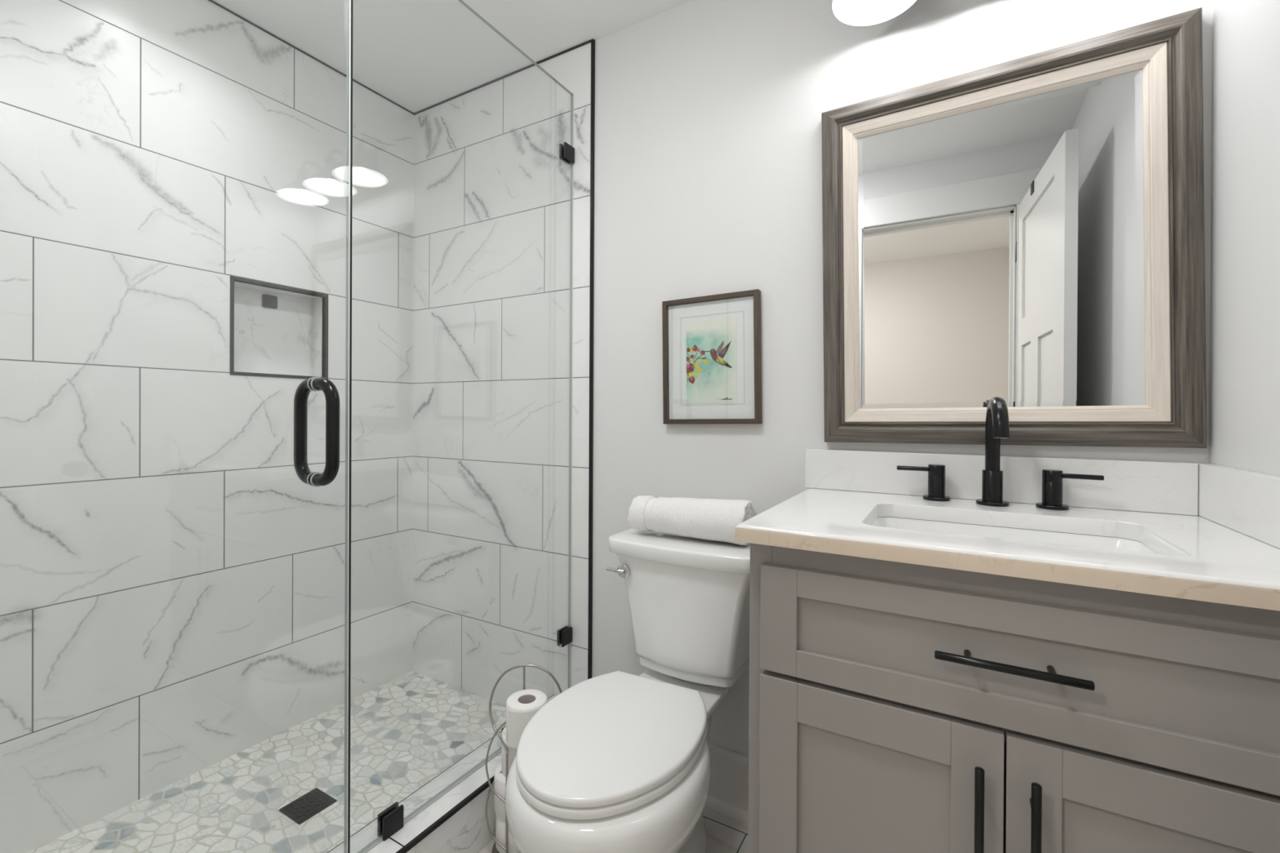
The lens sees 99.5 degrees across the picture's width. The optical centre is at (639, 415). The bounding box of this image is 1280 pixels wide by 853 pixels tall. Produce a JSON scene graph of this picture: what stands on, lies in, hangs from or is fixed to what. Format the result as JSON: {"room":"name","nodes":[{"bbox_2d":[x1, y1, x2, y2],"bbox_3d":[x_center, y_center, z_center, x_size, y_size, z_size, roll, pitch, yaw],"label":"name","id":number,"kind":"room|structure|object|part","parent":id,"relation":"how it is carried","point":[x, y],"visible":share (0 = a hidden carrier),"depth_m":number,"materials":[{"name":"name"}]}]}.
{"room":"bathroom","nodes":[
{"label":"bathroom","id":0,"kind":"room"},
{"bbox_2d":[0,0,413,852],"bbox_3d":[-1.447,-0.064,1.696,0.253,2.617,1.820,0,0,30],"label":"wall","id":1,"kind":"structure","parent":0,"point":[172,585],"depth_m":1.60,"materials":[{"name":"stone"}]},
{"bbox_2d":[262,293,277,309],"bbox_3d":[-1.290,-0.396,1.889,0.004,0.045,0.047,0,0,30],"label":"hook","id":2,"kind":"object","parent":1,"relation":"attached to","point":[269,301],"visible":1,"depth_m":1.89,"materials":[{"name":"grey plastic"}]},
{"bbox_3d":[-1.224,-0.284,1.849,0.023,0.313,0.310,0,0,30],"label":"niche trim","id":3,"kind":"part","parent":1,"relation":"part of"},
{"bbox_2d":[208,0,413,114],"bbox_3d":[-1.340,-1.269,1.614,0.005,0.004,1.545,0,0,30],"label":"trim","id":4,"kind":"structure","parent":1,"relation":"attached to","point":[211,1],"depth_m":1.89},
{"bbox_2d":[26,671,506,852],"bbox_3d":[-1.023,1.146,1.433,0.765,0.122,1.550,0,0,30],"label":"floor","id":5,"kind":"structure","parent":0,"point":[406,731],"depth_m":1.61,"materials":[{"name":"stone"}]},
{"bbox_2d":[279,787,337,824],"bbox_3d":[-0.921,1.083,1.505,0.102,0.006,0.102,0,0,30],"label":"shower drain","id":6,"kind":"object","parent":5,"relation":"on","point":[308,805],"visible":1,"depth_m":1.50,"materials":[{"name":"black metal"}]},
{"bbox_2d":[213,0,692,112],"bbox_3d":[-0.786,-1.305,0.257,2.722,0.080,3.650,0,0,30],"label":"ceiling","id":7,"kind":"structure","parent":0,"point":[418,55],"depth_m":1.80,"materials":[{"name":"paint"}]},
{"bbox_2d":[477,807,748,852],"bbox_3d":[-0.331,1.195,-0.024,1.622,0.080,3.620,0,0,30],"label":"floor","id":8,"kind":"structure","parent":0,"point":[725,834],"depth_m":1.49,"materials":[{"name":"tile"}]},
{"bbox_2d":[327,694,556,852],"bbox_3d":[-0.630,1.067,1.206,0.144,0.166,1.550,0,0,30],"label":"shower curb","id":9,"kind":"object","parent":8,"relation":"on","point":[456,822],"visible":0.42,"depth_m":1.38,"materials":[{"name":"stone"}]},
{"bbox_2d":[293,0,351,852],"bbox_3d":[-0.825,-0.066,0.861,0.143,2.080,0.747,0,0,30],"label":"shower door","id":10,"kind":"structure","parent":9,"relation":"on","point":[305,387],"depth_m":1.18,"materials":[{"name":"clear glass"}]},
{"bbox_2d":[306,377,315,391],"bbox_3d":[-0.677,-0.065,1.129,0.002,0.030,0.030,0,0,30],"label":"washer","id":11,"kind":"object","parent":10,"relation":"in","point":[309,381],"depth_m":1.12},
{"bbox_2d":[306,471,317,486],"bbox_3d":[-0.678,0.133,1.129,0.002,0.030,0.030,0,0,30],"label":"washer","id":12,"kind":"object","parent":10,"relation":"in","point":[310,475],"depth_m":1.12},
{"bbox_2d":[310,472,321,486],"bbox_3d":[-0.667,0.134,1.123,0.002,0.030,0.030,0,0,30],"label":"washer","id":13,"kind":"object","parent":10,"relation":"in","point":[313,476],"depth_m":1.11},
{"bbox_2d":[310,377,321,391],"bbox_3d":[-0.666,-0.065,1.122,0.002,0.030,0.030,0,0,30],"label":"washer","id":14,"kind":"object","parent":10,"relation":"in","point":[313,387],"depth_m":1.11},
{"bbox_3d":[-0.672,0.034,1.126,0.143,0.223,0.025,0,0,30],"label":"pull handle","id":15,"kind":"part","parent":10,"relation":"part of","materials":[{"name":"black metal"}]},
{"bbox_3d":[-0.818,-0.066,0.873,0.010,2.080,0.714,0,0,30],"label":"glass panel","id":16,"kind":"part","parent":10,"relation":"part of","materials":[{"name":"clear glass"}]},
{"bbox_2d":[347,0,574,852],"bbox_3d":[-0.438,-0.060,1.530,0.027,2.092,0.797,0,0,30],"label":"screen","id":17,"kind":"object","parent":9,"relation":"on","point":[390,820],"visible":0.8,"depth_m":1.47,"materials":[{"name":"clear glass"}]},
{"bbox_2d":[484,664,561,852],"bbox_3d":[-0.309,0.916,1.442,0.217,0.470,0.188,0,0,30],"label":"toilet paper stand","id":18,"kind":"object","parent":8,"relation":"on","point":[494,850],"visible":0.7,"depth_m":1.42,"materials":[{"name":"silver metal"}]},
{"bbox_2d":[495,813,519,852],"bbox_3d":[-0.328,1.090,1.446,0.110,0.094,0.110,0,0,30],"label":"toilet paper roll","id":19,"kind":"object","parent":18,"relation":"on","point":[500,823],"visible":0.19,"depth_m":1.40,"materials":[{"name":"white paper"}]},
{"bbox_2d":[493,762,506,820],"bbox_3d":[-0.329,0.993,1.447,0.116,0.098,0.116,0,0,30],"label":"toilet paper roll","id":20,"kind":"object","parent":19,"relation":"on","point":[500,779],"visible":0.13,"depth_m":1.40,"materials":[{"name":"white paper"}]},
{"bbox_2d":[501,726,517,776],"bbox_3d":[-0.312,0.894,1.454,0.116,0.098,0.116,0,0,30],"label":"toilet paper roll","id":21,"kind":"object","parent":20,"relation":"on","point":[512,751],"visible":0.09,"depth_m":1.41,"materials":[{"name":"white paper"}]},
{"bbox_2d":[506,688,546,748],"bbox_3d":[-0.299,0.795,1.421,0.105,0.099,0.111,0,0,30],"label":"toilet paper roll","id":22,"kind":"object","parent":21,"relation":"on","point":[522,705],"visible":0.68,"depth_m":1.38,"materials":[{"name":"white paper"}]},
{"bbox_3d":[-0.318,0.912,1.496,0.006,0.454,0.033,0,0,0],"label":"rod","id":23,"kind":"part","parent":18,"relation":"part of","materials":[{"name":"silver metal"}]},
{"bbox_2d":[504,528,750,852],"bbox_3d":[0.011,0.751,1.293,0.453,0.805,0.746,0,0,30],"label":"toilet","id":24,"kind":"object","parent":8,"relation":"on","point":[617,762],"visible":0.94,"depth_m":1.22,"materials":[{"name":"white ceramic"}]},
{"bbox_3d":[-0.019,0.940,1.265,0.415,0.425,0.668,0,0,30],"label":"bowl","id":25,"kind":"part","parent":24,"relation":"part of","materials":[{"name":"white ceramic"}]},
{"bbox_3d":[-0.062,0.697,1.207,0.382,0.019,0.487,0,0,30],"label":"seat lid","id":26,"kind":"part","parent":24,"relation":"part of","materials":[{"name":"white plastic"}]},
{"bbox_3d":[-0.062,0.718,1.207,0.384,0.021,0.488,0,0,30],"label":"seat","id":27,"kind":"part","parent":24,"relation":"part of","materials":[{"name":"white plastic"}]},
{"bbox_3d":[-0.070,0.435,1.515,0.052,0.015,0.014,0,0,15],"label":"lever arm","id":28,"kind":"part","parent":24,"relation":"part of","materials":[{"name":"silver metal"}]},
{"bbox_3d":[-0.042,0.436,1.523,0.038,0.038,0.026,0,0,30],"label":"flush lever","id":29,"kind":"part","parent":24,"relation":"part of","materials":[{"name":"silver metal"}]},
{"bbox_3d":[0.140,0.370,1.512,0.453,0.043,0.237,0,0,30],"label":"tank lid","id":30,"kind":"part","parent":24,"relation":"part of","materials":[{"name":"white ceramic"}]},
{"bbox_3d":[0.142,0.533,1.518,0.412,0.293,0.213,0,0,30],"label":"tank","id":31,"kind":"part","parent":24,"relation":"part of","materials":[{"name":"white ceramic"}]},
{"bbox_2d":[627,495,756,545],"bbox_3d":[0.143,0.287,1.535,0.352,0.119,0.151,0,0,27],"label":"towel","id":32,"kind":"object","parent":24,"relation":"on","point":[708,519],"visible":0.96,"depth_m":1.48,"materials":[{"name":"white fabric"}]},
{"bbox_2d":[748,542,1279,852],"bbox_3d":[0.652,0.693,1.018,0.764,0.928,0.603,0,0,30],"label":"vanity cabinet","id":33,"kind":"object","parent":8,"relation":"on","point":[895,707],"visible":0.94,"depth_m":0.79,"materials":[{"name":"grey paint"}]},
{"bbox_3d":[0.376,0.749,0.889,0.234,0.441,0.010,0,0,30],"label":"panel","id":34,"kind":"part","parent":33,"relation":"part of","materials":[{"name":"grey paint"}]},
{"bbox_3d":[0.374,0.749,0.885,0.363,0.571,0.019,0,0,30],"label":"cabinet door","id":35,"kind":"part","parent":33,"relation":"part of","materials":[{"name":"grey paint"}]},
{"bbox_3d":[0.491,0.597,0.785,0.012,0.185,0.038,0,0,30],"label":"bar pull","id":36,"kind":"part","parent":33,"relation":"part of","materials":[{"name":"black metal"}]},
{"bbox_2d":[734,488,1279,611],"bbox_3d":[0.654,0.213,1.030,0.780,0.030,0.581,0,0,30],"label":"countertop","id":37,"kind":"structure","parent":33,"relation":"on","point":[1200,558],"depth_m":0.86,"materials":[{"name":"white stone"}]},
{"bbox_2d":[897,396,1103,510],"bbox_3d":[0.758,0.079,1.161,0.384,0.237,0.175,0,0,30],"label":"faucet","id":38,"kind":"object","parent":37,"relation":"on","point":[997,420],"visible":1,"depth_m":1.18,"materials":[{"name":"black metal"}]},
{"bbox_3d":[0.651,0.127,1.288,0.072,0.010,0.010,0,0,25],"label":"lever","id":39,"kind":"part","parent":38,"relation":"part of","materials":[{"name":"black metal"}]},
{"bbox_3d":[0.693,0.157,1.267,0.057,0.081,0.057,0,0,30],"label":"handle","id":40,"kind":"part","parent":38,"relation":"part of","materials":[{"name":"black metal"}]},
{"bbox_3d":[0.755,0.044,1.147,0.028,0.167,0.148,0,0,27],"label":"spout","id":41,"kind":"part","parent":38,"relation":"part of","materials":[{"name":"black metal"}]},
{"bbox_3d":[0.881,0.158,1.159,0.057,0.081,0.057,0,0,30],"label":"handle","id":42,"kind":"part","parent":38,"relation":"part of","materials":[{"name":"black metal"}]},
{"bbox_3d":[0.921,0.129,1.132,0.072,0.010,0.010,0,0,35],"label":"lever","id":43,"kind":"part","parent":38,"relation":"part of","materials":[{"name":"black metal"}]},
{"bbox_2d":[871,516,1159,555],"bbox_3d":[0.659,0.306,0.991,0.483,0.152,0.331,0,0,30],"label":"sink","id":44,"kind":"object","parent":37,"relation":"in","point":[982,531],"visible":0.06,"depth_m":1.09,"materials":[{"name":"white ceramic"}]},
{"bbox_2d":[1196,462,1279,548],"bbox_3d":[0.985,0.148,0.842,0.020,0.104,0.575,0,0,30],"label":"side splash","id":45,"kind":"object","parent":37,"relation":"on","point":[1246,502],"visible":1,"depth_m":0.92,"materials":[{"name":"white stone"}]},
{"bbox_3d":[0.526,0.358,0.774,0.185,0.012,0.038,0,0,30],"label":"bar pull","id":46,"kind":"part","parent":33,"relation":"part of","materials":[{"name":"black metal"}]},
{"bbox_3d":[0.548,0.598,0.752,0.012,0.185,0.038,0,0,30],"label":"bar pull","id":47,"kind":"part","parent":33,"relation":"part of","materials":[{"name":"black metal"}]},
{"bbox_3d":[0.537,0.362,0.796,0.604,0.097,0.010,0,0,30],"label":"panel","id":48,"kind":"part","parent":33,"relation":"part of","materials":[{"name":"grey paint"}]},
{"bbox_3d":[0.691,0.751,0.702,0.363,0.571,0.019,0,0,30],"label":"cabinet door","id":49,"kind":"part","parent":33,"relation":"part of","materials":[{"name":"grey paint"}]},
{"bbox_3d":[0.693,0.751,0.706,0.238,0.441,0.010,0,0,30],"label":"panel","id":50,"kind":"part","parent":33,"relation":"part of","materials":[{"name":"grey paint"}]},
{"bbox_2d":[412,0,1213,756],"bbox_3d":[0.128,-0.056,1.753,2.622,2.617,0.144,0,0,30],"label":"wall","id":51,"kind":"structure","parent":0,"point":[708,145],"depth_m":1.79,"materials":[{"name":"paint"}]},
{"bbox_2d":[413,38,595,115],"bbox_3d":[-0.554,-1.266,2.057,0.923,0.006,0.009,0,0,30],"label":"trim","id":52,"kind":"structure","parent":51,"relation":"attached to","point":[593,39],"depth_m":2.02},
{"bbox_2d":[587,40,595,679],"bbox_3d":[-0.163,-0.141,1.836,0.011,2.252,0.016,0,0,30],"label":"trim","id":53,"kind":"structure","parent":51,"relation":"attached to","point":[593,42],"depth_m":1.83,"materials":[{"name":"black metal"}]},
{"bbox_2d":[662,288,762,424],"bbox_3d":[0.208,-0.163,1.608,0.304,0.379,0.025,-1,0,30],"label":"framed picture","id":54,"kind":"object","parent":51,"relation":"attached to","point":[712,344],"visible":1,"depth_m":1.60,"materials":[{"name":"brown wood"}]},
{"bbox_2d":[685,317,737,403],"bbox_3d":[0.210,-0.159,1.607,0.160,0.246,0.002,-1,0,30],"label":"painting","id":55,"kind":"object","parent":54,"relation":"attached to","point":[711,343],"depth_m":1.61,"materials":[{"name":"multicoloured paper"}]},
{"bbox_2d":[704,743,748,824],"bbox_3d":[0.147,1.067,1.639,0.736,0.171,0.035,0,0,30],"label":"baseboard","id":56,"kind":"structure","parent":51,"relation":"attached to","point":[728,795],"depth_m":1.57,"materials":[{"name":"white paint"}]},
{"bbox_3d":[0.147,1.141,1.639,0.736,0.024,0.035,0,0,30],"label":"shoe moulding","id":57,"kind":"part","parent":56,"relation":"part of","materials":[{"name":"white paint"}]},
{"bbox_2d":[832,0,916,26],"bbox_3d":[0.749,-1.065,1.169,0.627,0.186,0.244,0,0,30],"label":"vanity light","id":58,"kind":"object","parent":51,"relation":"attached to","point":[851,12],"visible":1,"depth_m":1.32,"materials":[{"name":"white glass"}]},
{"bbox_2d":[804,448,1198,515],"bbox_3d":[0.782,0.145,1.277,0.766,0.104,0.025,0,0,30],"label":"backsplash","id":59,"kind":"structure","parent":51,"relation":"attached to","point":[1138,486],"depth_m":1.22,"materials":[{"name":"white stone"}]},
{"bbox_2d":[821,7,1206,448],"bbox_3d":[0.802,-0.368,1.258,0.728,0.872,0.037,-1,0,30],"label":"mirror","id":60,"kind":"object","parent":51,"relation":"attached to","point":[1028,232],"visible":0.91,"depth_m":1.22,"materials":[{"name":"grey mirror"}]},
{"bbox_3d":[0.807,-0.368,1.265,0.558,0.702,0.004,-1,0,30],"label":"glass","id":61,"kind":"part","parent":60,"relation":"part of","materials":[{"name":"silver mirror"}]},
{"bbox_2d":[1208,0,1279,476],"bbox_3d":[0.764,-0.049,0.335,0.100,2.617,1.676,0,0,30],"label":"wall","id":62,"kind":"structure","parent":0,"point":[1244,390],"depth_m":0.95,"materials":[{"name":"paint"}]}
]}

